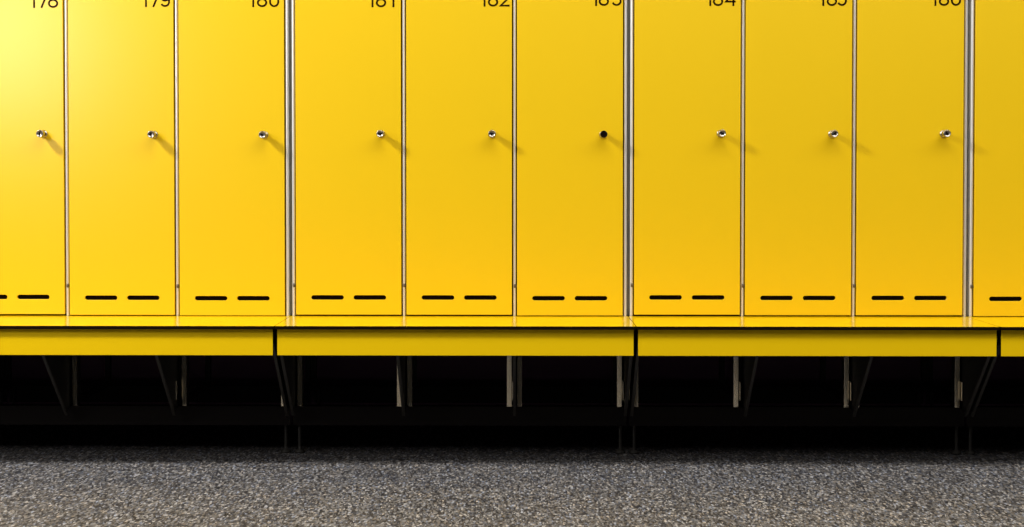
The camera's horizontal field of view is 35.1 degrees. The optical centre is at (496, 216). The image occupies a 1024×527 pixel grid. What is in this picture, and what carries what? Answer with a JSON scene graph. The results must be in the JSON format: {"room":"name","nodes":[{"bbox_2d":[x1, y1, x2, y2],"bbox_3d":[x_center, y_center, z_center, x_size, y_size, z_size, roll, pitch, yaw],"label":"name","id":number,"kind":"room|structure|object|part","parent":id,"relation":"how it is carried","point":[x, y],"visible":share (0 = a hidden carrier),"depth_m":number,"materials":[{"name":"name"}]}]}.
{"room":"changing room","nodes":[
{"label":"changing room","id":0,"kind":"room"},
{"bbox_2d":[0,425,1023,526],"bbox_3d":[0.114,0.739,1.721,9.500,0.050,6.620,0,1,1],"label":"floor","id":1,"kind":"structure","parent":0,"point":[51,475],"depth_m":4.13,"materials":[{"name":"grey carpet"}]},
{"bbox_2d":[0,315,310,452],"bbox_3d":[-1.018,0.457,4.505,0.915,0.378,0.770,0,1,1],"label":"bench","id":2,"kind":"object","parent":1,"relation":"on","point":[60,340],"visible":0.87,"depth_m":4.40,"materials":[{"name":"yellow laminate"}]},
{"bbox_3d":[-1.465,0.396,4.683,0.015,0.232,0.422,0,1,1],"label":"frame","id":3,"kind":"part","parent":2,"relation":"part of","materials":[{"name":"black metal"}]},
{"bbox_3d":[-1.452,0.574,4.875,0.028,0.126,0.028,0,1,1],"label":"leg","id":4,"kind":"part","parent":2,"relation":"part of","materials":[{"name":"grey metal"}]},
{"bbox_3d":[-1.165,0.396,4.679,0.015,0.232,0.422,0,1,1],"label":"frame","id":5,"kind":"part","parent":2,"relation":"part of","materials":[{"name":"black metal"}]},
{"bbox_3d":[-1.018,0.543,4.452,0.909,0.052,0.036,0,1,1],"label":"rail","id":6,"kind":"part","parent":2,"relation":"part of","materials":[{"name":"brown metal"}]},
{"bbox_2d":[0,0,292,315],"bbox_3d":[-1.011,-0.568,4.622,0.917,1.698,0.545,0,1,1],"label":"lockers","id":7,"kind":"object","parent":2,"relation":"on","point":[146,145],"visible":1,"depth_m":4.40,"materials":[{"name":"yellow metal"}]},
{"bbox_3d":[-1.319,-0.559,4.401,0.286,1.648,0.016,0,1,1],"label":"door","id":8,"kind":"part","parent":7,"relation":"part of","materials":[{"name":"yellow metal"}]},
{"bbox_2d":[18,295,48,298],"bbox_3d":[-1.261,0.218,4.420,0.095,0.018,0.003,0,1,1],"label":"vent","id":9,"kind":"object","parent":7,"relation":"attached to","point":[19,296],"depth_m":4.42,"materials":[{"name":"black plastic"}]},
{"bbox_3d":[-1.230,-0.224,4.381,0.021,0.021,0.040,10,1,0],"label":"lock knob","id":10,"kind":"part","parent":7,"relation":"part of","materials":[{"name":"silver metal"}]},
{"bbox_3d":[-1.169,-0.571,4.410,0.007,1.682,0.033,0,1,1],"label":"post","id":11,"kind":"part","parent":7,"relation":"part of","materials":[{"name":"silver metal"}]},
{"bbox_2d":[86,295,116,299],"bbox_3d":[-1.076,0.220,4.418,0.095,0.018,0.003,0,1,1],"label":"vent","id":12,"kind":"object","parent":7,"relation":"attached to","point":[88,297],"depth_m":4.42,"materials":[{"name":"black plastic"}]},
{"bbox_3d":[-1.019,-0.557,4.397,0.286,1.648,0.016,0,1,1],"label":"door","id":13,"kind":"part","parent":7,"relation":"part of","materials":[{"name":"yellow metal"}]},
{"bbox_2d":[128,295,158,299],"bbox_3d":[-0.961,0.221,4.416,0.095,0.018,0.003,0,1,1],"label":"vent","id":14,"kind":"object","parent":7,"relation":"attached to","point":[130,297],"depth_m":4.42,"materials":[{"name":"black plastic"}]},
{"bbox_3d":[-0.929,-0.222,4.377,0.021,0.021,0.040,-10,1,1],"label":"lock knob","id":15,"kind":"part","parent":7,"relation":"part of","materials":[{"name":"silver metal"}]},
{"bbox_3d":[-0.869,-0.571,4.406,0.007,1.682,0.033,0,1,1],"label":"post","id":16,"kind":"part","parent":7,"relation":"part of","materials":[{"name":"silver metal"}]},
{"bbox_2d":[195,296,226,299],"bbox_3d":[-0.776,0.222,4.414,0.095,0.018,0.003,0,1,1],"label":"vent","id":17,"kind":"object","parent":7,"relation":"attached to","point":[196,297],"depth_m":4.41,"materials":[{"name":"black plastic"}]},
{"bbox_3d":[-0.719,-0.555,4.394,0.286,1.648,0.016,0,1,1],"label":"door","id":18,"kind":"part","parent":7,"relation":"part of","materials":[{"name":"yellow metal"}]},
{"bbox_2d":[238,296,269,299],"bbox_3d":[-0.661,0.222,4.413,0.095,0.018,0.003,0,1,1],"label":"vent","id":19,"kind":"object","parent":7,"relation":"attached to","point":[239,297],"depth_m":4.41,"materials":[{"name":"black plastic"}]},
{"bbox_3d":[-0.630,-0.221,4.373,0.021,0.021,0.040,20,2,0],"label":"lock knob","id":20,"kind":"part","parent":7,"relation":"part of","materials":[{"name":"silver metal"}]},
{"bbox_3d":[-0.569,-0.571,4.402,0.007,1.682,0.033,0,1,1],"label":"post","id":21,"kind":"part","parent":7,"relation":"part of","materials":[{"name":"silver metal"}]},
{"bbox_3d":[-1.013,0.533,4.871,0.909,0.052,0.018,0,1,1],"label":"rail","id":22,"kind":"part","parent":2,"relation":"part of","materials":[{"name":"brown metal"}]},
{"bbox_3d":[-0.865,0.396,4.676,0.015,0.232,0.422,0,1,1],"label":"frame","id":23,"kind":"part","parent":2,"relation":"part of","materials":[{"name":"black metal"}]},
{"bbox_3d":[-0.579,0.584,4.448,0.028,0.126,0.028,0,1,1],"label":"leg","id":24,"kind":"part","parent":2,"relation":"part of","materials":[{"name":"grey metal"}]},
{"bbox_3d":[-0.574,0.574,4.864,0.028,0.126,0.028,0,1,1],"label":"leg","id":25,"kind":"part","parent":2,"relation":"part of","materials":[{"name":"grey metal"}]},
{"bbox_3d":[-0.565,0.396,4.672,0.015,0.232,0.422,0,1,1],"label":"frame","id":26,"kind":"part","parent":2,"relation":"part of","materials":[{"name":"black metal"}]},
{"bbox_2d":[275,316,635,453],"bbox_3d":[-0.101,0.457,4.493,0.915,0.378,0.770,0,1,1],"label":"bench","id":27,"kind":"object","parent":1,"relation":"on","point":[406,338],"visible":0.97,"depth_m":4.39,"materials":[{"name":"yellow metal"}]},
{"bbox_3d":[-0.541,0.584,4.448,0.028,0.126,0.028,0,1,1],"label":"leg","id":28,"kind":"part","parent":27,"relation":"part of","materials":[{"name":"grey metal"}]},
{"bbox_3d":[-0.549,0.396,4.671,0.015,0.232,0.422,0,1,1],"label":"frame","id":29,"kind":"part","parent":27,"relation":"part of","materials":[{"name":"black metal"}]},
{"bbox_3d":[-0.536,0.574,4.864,0.028,0.126,0.028,0,1,1],"label":"leg","id":30,"kind":"part","parent":27,"relation":"part of","materials":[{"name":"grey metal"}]},
{"bbox_3d":[-0.249,0.396,4.668,0.015,0.232,0.422,0,1,1],"label":"frame","id":31,"kind":"part","parent":27,"relation":"part of","materials":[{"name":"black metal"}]},
{"bbox_3d":[-0.102,0.544,4.441,0.909,0.052,0.036,0,1,1],"label":"rail","id":32,"kind":"part","parent":27,"relation":"part of","materials":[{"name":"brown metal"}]},
{"bbox_2d":[292,0,629,315],"bbox_3d":[-0.094,-0.568,4.611,0.917,1.698,0.545,0,1,1],"label":"lockers","id":33,"kind":"object","parent":27,"relation":"on","point":[450,157],"visible":1,"depth_m":4.39,"materials":[{"name":"yellow metal"}]},
{"bbox_3d":[-0.552,-0.571,4.402,0.007,1.682,0.033,0,1,1],"label":"post","id":34,"kind":"part","parent":33,"relation":"part of","materials":[{"name":"silver metal"}]},
{"bbox_2d":[312,295,343,299],"bbox_3d":[-0.459,0.219,4.410,0.095,0.018,0.003,0,1,1],"label":"vent","id":35,"kind":"object","parent":33,"relation":"attached to","point":[314,297],"depth_m":4.41,"materials":[{"name":"black plastic"}]},
{"bbox_3d":[-0.402,-0.558,4.389,0.286,1.648,0.016,0,1,1],"label":"door","id":36,"kind":"part","parent":33,"relation":"part of","materials":[{"name":"yellow metal"}]},
{"bbox_2d":[354,295,385,299],"bbox_3d":[-0.344,0.219,4.409,0.095,0.018,0.003,0,1,1],"label":"vent","id":37,"kind":"object","parent":33,"relation":"attached to","point":[356,297],"depth_m":4.41,"materials":[{"name":"black plastic"}]},
{"bbox_3d":[-0.313,-0.223,4.369,0.021,0.021,0.040,5,1,1],"label":"lock knob","id":38,"kind":"part","parent":33,"relation":"part of","materials":[{"name":"silver metal"}]},
{"bbox_3d":[-0.252,-0.571,4.398,0.007,1.682,0.033,0,1,1],"label":"post","id":39,"kind":"part","parent":33,"relation":"part of","materials":[{"name":"silver metal"}]},
{"bbox_2d":[422,295,453,299],"bbox_3d":[-0.159,0.219,4.406,0.095,0.018,0.003,0,1,1],"label":"vent","id":40,"kind":"object","parent":33,"relation":"attached to","point":[424,297],"depth_m":4.40,"materials":[{"name":"black plastic"}]},
{"bbox_3d":[-0.102,-0.558,4.386,0.286,1.648,0.016,0,1,1],"label":"door","id":41,"kind":"part","parent":33,"relation":"part of","materials":[{"name":"yellow metal"}]},
{"bbox_2d":[464,295,496,299],"bbox_3d":[-0.044,0.219,4.405,0.095,0.018,0.003,0,1,1],"label":"vent","id":42,"kind":"object","parent":33,"relation":"attached to","point":[466,297],"depth_m":4.40,"materials":[{"name":"black plastic"}]},
{"bbox_3d":[-0.013,-0.223,4.365,0.021,0.021,0.040,10,1,0],"label":"lock knob","id":43,"kind":"part","parent":33,"relation":"part of","materials":[{"name":"silver metal"}]},
{"bbox_3d":[0.048,-0.571,4.395,0.007,1.682,0.033,0,1,1],"label":"post","id":44,"kind":"part","parent":33,"relation":"part of","materials":[{"name":"silver metal"}]},
{"bbox_2d":[532,296,564,299],"bbox_3d":[0.141,0.221,4.402,0.095,0.018,0.003,0,1,1],"label":"vent","id":45,"kind":"object","parent":33,"relation":"attached to","point":[533,297],"depth_m":4.40,"materials":[{"name":"black plastic"}]},
{"bbox_3d":[0.198,-0.556,4.382,0.286,1.648,0.016,0,1,1],"label":"door","id":46,"kind":"part","parent":33,"relation":"part of","materials":[{"name":"yellow metal"}]},
{"bbox_2d":[575,296,606,299],"bbox_3d":[0.256,0.221,4.401,0.095,0.018,0.003,0,1,1],"label":"vent","id":47,"kind":"object","parent":33,"relation":"attached to","point":[576,297],"depth_m":4.40,"materials":[{"name":"black plastic"}]},
{"bbox_3d":[0.287,-0.221,4.362,0.021,0.021,0.040,0,1,1],"label":"lock knob","id":48,"kind":"part","parent":33,"relation":"part of","materials":[{"name":"black metal"}]},
{"bbox_3d":[0.348,-0.571,4.391,0.007,1.682,0.033,0,1,1],"label":"post","id":49,"kind":"part","parent":33,"relation":"part of","materials":[{"name":"silver metal"}]},
{"bbox_3d":[-0.096,0.533,4.859,0.909,0.052,0.018,0,1,1],"label":"rail","id":50,"kind":"part","parent":27,"relation":"part of","materials":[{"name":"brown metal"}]},
{"bbox_3d":[0.343,0.574,4.853,0.028,0.126,0.028,0,1,1],"label":"leg","id":51,"kind":"part","parent":27,"relation":"part of","materials":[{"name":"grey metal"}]},
{"bbox_3d":[0.351,0.397,4.660,0.015,0.232,0.422,0,1,1],"label":"frame","id":52,"kind":"part","parent":27,"relation":"part of","materials":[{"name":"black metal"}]},
{"bbox_3d":[0.338,0.584,4.437,0.028,0.126,0.028,0,1,1],"label":"leg","id":53,"kind":"part","parent":27,"relation":"part of","materials":[{"name":"grey metal"}]},
{"bbox_3d":[0.343,0.473,4.406,0.002,0.050,0.014,0,1,1],"label":"bolt plate","id":54,"kind":"part","parent":27,"relation":"part of","materials":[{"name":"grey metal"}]},
{"bbox_2d":[622,316,999,454],"bbox_3d":[0.816,0.457,4.481,0.915,0.378,0.770,0,1,1],"label":"bench","id":55,"kind":"object","parent":1,"relation":"on","point":[971,343],"visible":0.91,"depth_m":4.34,"materials":[{"name":"yellow laminate"}]},
{"bbox_3d":[0.376,0.584,4.436,0.028,0.126,0.028,0,1,1],"label":"leg","id":56,"kind":"part","parent":55,"relation":"part of","materials":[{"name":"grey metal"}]},
{"bbox_3d":[0.668,0.397,4.656,0.015,0.232,0.422,0,1,1],"label":"frame","id":57,"kind":"part","parent":55,"relation":"part of","materials":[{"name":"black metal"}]},
{"bbox_3d":[0.660,0.473,4.402,0.002,0.050,0.014,0,1,1],"label":"bolt plate","id":58,"kind":"part","parent":55,"relation":"part of","materials":[{"name":"grey metal"}]},
{"bbox_3d":[0.821,0.534,4.847,0.909,0.052,0.018,0,1,1],"label":"rail","id":59,"kind":"part","parent":55,"relation":"part of","materials":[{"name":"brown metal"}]},
{"bbox_3d":[0.815,0.544,4.429,0.909,0.052,0.036,0,1,1],"label":"rail","id":60,"kind":"part","parent":55,"relation":"part of","materials":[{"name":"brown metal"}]},
{"bbox_2d":[629,0,968,316],"bbox_3d":[0.822,-0.568,4.599,0.917,1.698,0.545,0,1,1],"label":"lockers","id":61,"kind":"object","parent":55,"relation":"on","point":[788,157],"visible":1,"depth_m":4.38,"materials":[{"name":"yellow metal"}]},
{"bbox_3d":[0.365,-0.571,4.391,0.007,1.682,0.033,0,1,1],"label":"post","id":62,"kind":"part","parent":61,"relation":"part of","materials":[{"name":"silver metal"}]},
{"bbox_2d":[649,295,681,299],"bbox_3d":[0.457,0.219,4.398,0.095,0.018,0.003,0,1,1],"label":"vent","id":63,"kind":"object","parent":61,"relation":"attached to","point":[651,297],"depth_m":4.40,"materials":[{"name":"black plastic"}]},
{"bbox_3d":[0.515,-0.558,4.378,0.286,1.648,0.016,0,1,1],"label":"door","id":64,"kind":"part","parent":61,"relation":"part of","materials":[{"name":"yellow metal"}]},
{"bbox_2d":[692,295,723,299],"bbox_3d":[0.572,0.219,4.397,0.095,0.018,0.003,0,1,1],"label":"vent","id":65,"kind":"object","parent":61,"relation":"attached to","point":[694,297],"depth_m":4.39,"materials":[{"name":"black plastic"}]},
{"bbox_3d":[0.604,-0.224,4.358,0.021,0.021,0.040,30,2,0],"label":"lock knob","id":66,"kind":"part","parent":61,"relation":"part of","materials":[{"name":"silver metal"}]},
{"bbox_3d":[0.665,-0.571,4.387,0.007,1.682,0.033,0,1,1],"label":"post","id":67,"kind":"part","parent":61,"relation":"part of","materials":[{"name":"silver metal"}]},
{"bbox_2d":[760,296,792,299],"bbox_3d":[0.757,0.220,4.394,0.095,0.018,0.003,0,1,1],"label":"vent","id":68,"kind":"object","parent":61,"relation":"attached to","point":[761,297],"depth_m":4.39,"materials":[{"name":"black plastic"}]},
{"bbox_3d":[0.814,-0.557,4.374,0.286,1.648,0.016,0,1,1],"label":"door","id":69,"kind":"part","parent":61,"relation":"part of","materials":[{"name":"yellow metal"}]},
{"bbox_2d":[803,296,834,299],"bbox_3d":[0.872,0.220,4.393,0.095,0.018,0.003,0,1,1],"label":"vent","id":70,"kind":"object","parent":61,"relation":"attached to","point":[804,297],"depth_m":4.39,"materials":[{"name":"black plastic"}]},
{"bbox_3d":[0.904,-0.222,4.354,0.021,0.021,0.040,-40,1,1],"label":"lock knob","id":71,"kind":"part","parent":61,"relation":"part of","materials":[{"name":"silver metal"}]},
{"bbox_3d":[0.965,-0.571,4.383,0.007,1.682,0.033,0,1,1],"label":"post","id":72,"kind":"part","parent":61,"relation":"part of","materials":[{"name":"silver metal"}]},
{"bbox_2d":[872,296,903,299],"bbox_3d":[1.057,0.220,4.391,0.095,0.018,0.003,0,1,1],"label":"vent","id":73,"kind":"object","parent":61,"relation":"attached to","point":[873,297],"depth_m":4.39,"materials":[{"name":"black plastic"}]},
{"bbox_3d":[1.114,-0.557,4.370,0.286,1.648,0.016,0,1,1],"label":"door","id":74,"kind":"part","parent":61,"relation":"part of","materials":[{"name":"yellow metal"}]},
{"bbox_2d":[914,296,945,299],"bbox_3d":[1.172,0.220,4.389,0.095,0.018,0.003,0,1,1],"label":"vent","id":75,"kind":"object","parent":61,"relation":"attached to","point":[915,297],"depth_m":4.39,"materials":[{"name":"black plastic"}]},
{"bbox_3d":[1.204,-0.223,4.350,0.021,0.021,0.040,-30,1,1],"label":"lock knob","id":76,"kind":"part","parent":61,"relation":"part of","materials":[{"name":"silver metal"}]},
{"bbox_3d":[1.265,-0.571,4.379,0.007,1.682,0.033,0,1,1],"label":"post","id":77,"kind":"part","parent":61,"relation":"part of","materials":[{"name":"silver metal"}]},
{"bbox_3d":[0.968,0.397,4.652,0.015,0.232,0.422,0,1,1],"label":"frame","id":78,"kind":"part","parent":55,"relation":"part of","materials":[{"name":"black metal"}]},
{"bbox_3d":[0.960,0.473,4.398,0.002,0.050,0.014,0,1,1],"label":"bolt plate","id":79,"kind":"part","parent":55,"relation":"part of","materials":[{"name":"grey metal"}]},
{"bbox_3d":[1.260,0.575,4.841,0.028,0.126,0.028,0,1,1],"label":"leg","id":80,"kind":"part","parent":55,"relation":"part of","materials":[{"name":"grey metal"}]},
{"bbox_3d":[1.268,0.397,4.648,0.015,0.232,0.422,0,1,1],"label":"frame","id":81,"kind":"part","parent":55,"relation":"part of","materials":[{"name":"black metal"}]},
{"bbox_3d":[1.255,0.585,4.425,0.028,0.126,0.028,0,1,1],"label":"leg","id":82,"kind":"part","parent":55,"relation":"part of","materials":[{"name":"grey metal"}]},
{"bbox_3d":[1.260,0.473,4.394,0.002,0.050,0.014,0,1,1],"label":"bolt plate","id":83,"kind":"part","parent":55,"relation":"part of","materials":[{"name":"grey metal"}]},
{"bbox_2d":[926,316,1023,454],"bbox_3d":[1.733,0.458,4.470,0.915,0.378,0.770,0,1,1],"label":"bench","id":84,"kind":"object","parent":1,"relation":"on","point":[1010,336],"visible":0.6,"depth_m":4.40,"materials":[{"name":"yellow metal"}]},
{"bbox_3d":[1.298,0.575,4.840,0.028,0.126,0.028,0,1,1],"label":"leg","id":85,"kind":"part","parent":84,"relation":"part of","materials":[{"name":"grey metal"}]},
{"bbox_3d":[1.285,0.397,4.648,0.015,0.232,0.422,0,1,1],"label":"frame","id":86,"kind":"part","parent":84,"relation":"part of","materials":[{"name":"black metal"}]},
{"bbox_3d":[1.292,0.585,4.424,0.028,0.126,0.028,0,1,1],"label":"leg","id":87,"kind":"part","parent":84,"relation":"part of","materials":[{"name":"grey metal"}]},
{"bbox_3d":[1.737,0.534,4.836,0.909,0.052,0.018,0,1,1],"label":"rail","id":88,"kind":"part","parent":84,"relation":"part of","materials":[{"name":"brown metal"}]},
{"bbox_2d":[966,0,1023,316],"bbox_3d":[1.739,-0.568,4.587,0.917,1.698,0.545,0,1,1],"label":"lockers","id":89,"kind":"object","parent":84,"relation":"on","point":[995,285],"visible":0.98,"depth_m":4.37,"materials":[{"name":"yellow metal"}]},
{"bbox_3d":[1.282,-0.571,4.379,0.007,1.682,0.033,0,1,1],"label":"post","id":90,"kind":"part","parent":89,"relation":"part of","materials":[{"name":"silver metal"}]},
{"bbox_2d":[989,297,1020,300],"bbox_3d":[1.374,0.222,4.386,0.095,0.018,0.003,0,1,1],"label":"vent","id":91,"kind":"object","parent":89,"relation":"attached to","point":[990,298],"depth_m":4.39,"materials":[{"name":"black plastic"}]},
{"bbox_3d":[1.732,0.544,4.417,0.909,0.052,0.036,0,1,1],"label":"rail","id":92,"kind":"part","parent":84,"relation":"part of","materials":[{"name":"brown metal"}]},
{"bbox_2d":[3,352,1023,426],"bbox_3d":[0.155,-0.865,4.943,9.500,3.000,0.100,0,1,1],"label":"wall","id":93,"kind":"structure","parent":0,"point":[350,370],"depth_m":4.93,"materials":[{"name":"black"}]}
]}

